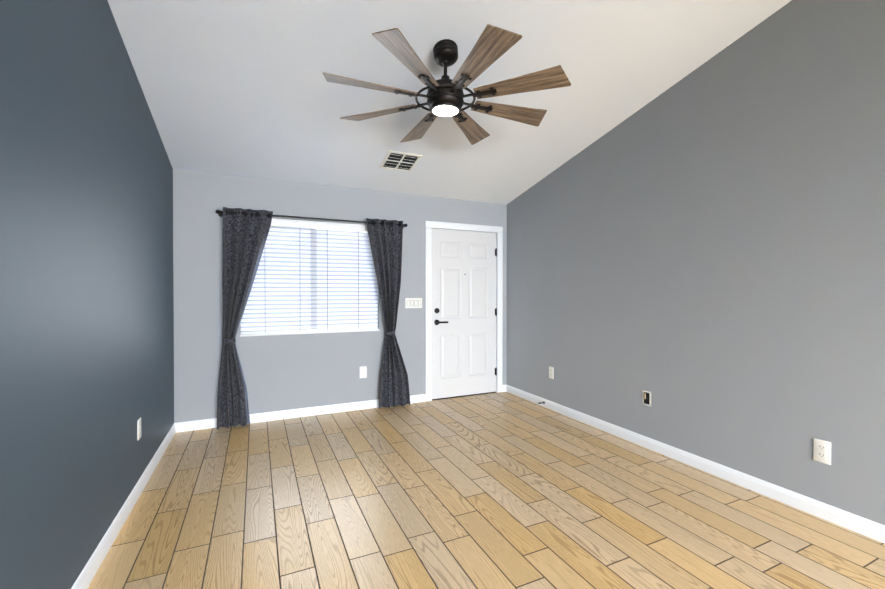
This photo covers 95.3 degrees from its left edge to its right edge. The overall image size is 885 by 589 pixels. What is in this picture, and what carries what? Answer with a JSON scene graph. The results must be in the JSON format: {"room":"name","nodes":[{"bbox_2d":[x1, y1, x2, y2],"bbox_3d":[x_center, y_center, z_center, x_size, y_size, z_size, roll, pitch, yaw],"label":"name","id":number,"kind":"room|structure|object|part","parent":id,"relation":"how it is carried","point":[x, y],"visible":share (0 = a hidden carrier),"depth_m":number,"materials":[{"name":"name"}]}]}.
{"room":"empty living room","nodes":[
{"label":"empty living room","id":0,"kind":"room"},
{"bbox_2d":[0,0,173,588],"bbox_3d":[-0.818,-0.880,-0.039,0.140,4.350,8.410,0,1,-25],"label":"wall","id":1,"kind":"structure","parent":0,"point":[86,294],"depth_m":1.68,"materials":[{"name":"paint"}]},
{"bbox_2d":[71,422,178,588],"bbox_3d":[-0.748,1.250,0.010,0.014,0.088,8.130,0,1,-25],"label":"baseboard","id":2,"kind":"structure","parent":1,"relation":"attached to","point":[92,566],"depth_m":2.18,"materials":[{"name":"white wood"}]},
{"bbox_2d":[137,417,140,439],"bbox_3d":[-1.944,0.861,2.588,0.008,0.129,0.078,0,1,-25],"label":"electrical outlet","id":3,"kind":"object","parent":1,"relation":"attached to","point":[138,428],"visible":1,"depth_m":2.57,"materials":[{"name":"white plastic"}]},
{"bbox_2d":[173,169,506,422],"bbox_3d":[-0.845,-0.117,4.509,3.620,2.750,0.140,0,1,-25],"label":"wall","id":4,"kind":"structure","parent":0,"point":[288,372],"depth_m":4.10,"materials":[{"name":"paint"}]},
{"bbox_2d":[179,394,425,431],"bbox_3d":[-1.315,1.216,4.218,2.455,0.088,0.014,0,1,-25],"label":"baseboard","id":5,"kind":"structure","parent":4,"relation":"attached to","point":[344,407],"depth_m":4.14,"materials":[{"name":"white wood"}]},
{"bbox_2d":[240,226,375,333],"bbox_3d":[-1.383,-0.186,4.302,1.388,1.168,0.054,0,1,-25],"label":"window","id":6,"kind":"structure","parent":4,"relation":"in","point":[281,248],"depth_m":4.20,"materials":[{"name":"white glass"}]},
{"bbox_2d":[241,218,377,333],"bbox_3d":[-1.350,-0.190,4.231,1.386,1.154,0.073,0,1,-25],"label":"window blinds","id":7,"kind":"object","parent":6,"relation":"attached to","point":[319,282],"visible":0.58,"depth_m":4.23,"materials":[{"name":"white plastic"}]},
{"bbox_2d":[240,329,378,336],"bbox_3d":[-1.353,0.397,4.242,1.390,0.018,0.098,0,1,-25],"label":"window sill","id":8,"kind":"structure","parent":4,"relation":"attached to","point":[265,334],"depth_m":4.17,"materials":[{"name":"white wood"}]},
{"bbox_2d":[216,207,409,429],"bbox_3d":[-1.247,0.214,4.178,1.916,2.069,0.128,0,1,-25],"label":"curtains","id":9,"kind":"object","parent":4,"relation":"attached to","point":[245,233],"visible":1,"depth_m":3.89,"materials":[{"name":"black fabric"}]},
{"bbox_3d":[-1.265,-0.769,4.175,1.888,0.054,0.105,0,1,-25],"label":"rod","id":10,"kind":"part","parent":9,"relation":"part of","materials":[{"name":"black metal"}]},
{"bbox_2d":[360,366,366,377],"bbox_3d":[-0.869,0.853,4.425,0.078,0.129,0.008,0,1,-25],"label":"electrical outlet","id":11,"kind":"object","parent":4,"relation":"attached to","point":[363,371],"visible":1,"depth_m":4.42,"materials":[{"name":"white plastic"}]},
{"bbox_2d":[405,298,421,307],"bbox_3d":[-0.336,0.099,4.662,0.197,0.106,0.012,0,1,-25],"label":"switch plate","id":12,"kind":"object","parent":4,"relation":"attached to","point":[413,302],"visible":1,"depth_m":4.66,"materials":[{"name":"white plastic"}]},
{"bbox_2d":[425,221,502,401],"bbox_3d":[0.255,0.195,5.007,1.063,2.118,0.163,0,1,-25],"label":"door frame","id":13,"kind":"structure","parent":4,"relation":"attached to","point":[497,230],"depth_m":4.87,"materials":[{"name":"white painted wood"}]},
{"bbox_2d":[432,228,496,398],"bbox_3d":[0.282,0.229,4.952,0.903,2.022,0.102,0,1,-25],"label":"door","id":14,"kind":"structure","parent":4,"relation":"in","point":[464,350],"depth_m":4.95,"materials":[{"name":"white wood"}]},
{"bbox_3d":[0.308,0.224,4.940,0.866,1.626,0.058,0,1,-25],"label":"door hardware","id":15,"kind":"part","parent":14,"relation":"part of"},
{"bbox_2d":[107,0,791,204],"bbox_3d":[0.889,-2.031,0.740,3.900,1.877,8.410,0,1,-25],"label":"ceiling","id":16,"kind":"structure","parent":0,"point":[244,88],"depth_m":2.79,"materials":[{"name":"paint"}]},
{"bbox_2d":[379,150,421,171],"bbox_3d":[-0.407,-1.281,3.897,0.330,0.074,0.323,0,1,-25],"label":"ceiling vent","id":17,"kind":"object","parent":16,"relation":"in","point":[400,161],"visible":1,"depth_m":3.89,"materials":[{"name":"white metal"}]},
{"bbox_2d":[322,24,570,144],"bbox_3d":[0.018,-1.373,2.568,1.527,0.413,1.527,0,1,-25],"label":"fan","id":18,"kind":"object","parent":16,"relation":"hanging from","point":[445,96],"visible":1,"depth_m":2.42,"materials":[{"name":"brown wood"}]},
{"bbox_3d":[0.018,-1.373,2.568,0.670,0.413,0.670,0,1,-25],"label":"motor","id":19,"kind":"part","parent":18,"relation":"part of","materials":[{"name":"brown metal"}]},
{"bbox_2d":[87,392,884,588],"bbox_3d":[0.889,1.348,0.767,3.900,0.120,8.410,0,1,-25],"label":"floor","id":20,"kind":"structure","parent":0,"point":[503,490],"depth_m":2.32,"materials":[{"name":"brown wood"}]},
{"bbox_2d":[507,0,884,524],"bbox_3d":[2.596,-0.893,1.537,0.140,4.350,8.410,0,1,-25],"label":"wall","id":21,"kind":"structure","parent":0,"point":[698,253],"depth_m":2.70,"materials":[{"name":"paint"}]},
{"bbox_2d":[549,366,553,378],"bbox_3d":[1.190,0.857,4.418,0.008,0.129,0.078,0,1,-25],"label":"electrical outlet","id":22,"kind":"object","parent":21,"relation":"attached to","point":[551,372],"visible":1,"depth_m":4.41,"materials":[{"name":"white plastic"}]},
{"bbox_2d":[642,390,650,406],"bbox_3d":[1.685,0.859,3.337,0.021,0.120,0.080,0,1,-25],"label":"electrical outlet","id":23,"kind":"object","parent":21,"relation":"attached to","point":[646,397],"visible":1,"depth_m":3.34,"materials":[{"name":"white plastic"}]},
{"bbox_2d":[503,385,884,543],"bbox_3d":[2.523,1.238,1.521,0.020,0.088,8.130,0,1,-25],"label":"baseboard","id":24,"kind":"structure","parent":21,"relation":"attached to","point":[852,522],"depth_m":2.72,"materials":[{"name":"white wood"}]},
{"bbox_2d":[813,438,830,464],"bbox_3d":[2.167,0.896,2.304,0.008,0.129,0.078,0,1,-25],"label":"electrical outlet","id":25,"kind":"object","parent":21,"relation":"attached to","point":[822,451],"visible":1,"depth_m":2.30,"materials":[{"name":"white plastic"}]},
{"label":"outside","id":26,"kind":"structure","parent":0,"visible":0},
{"bbox_2d":[272,229,359,251],"bbox_3d":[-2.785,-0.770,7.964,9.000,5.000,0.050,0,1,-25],"label":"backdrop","id":27,"kind":"structure","parent":26,"point":[328,229],"depth_m":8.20,"materials":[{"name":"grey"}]}
]}

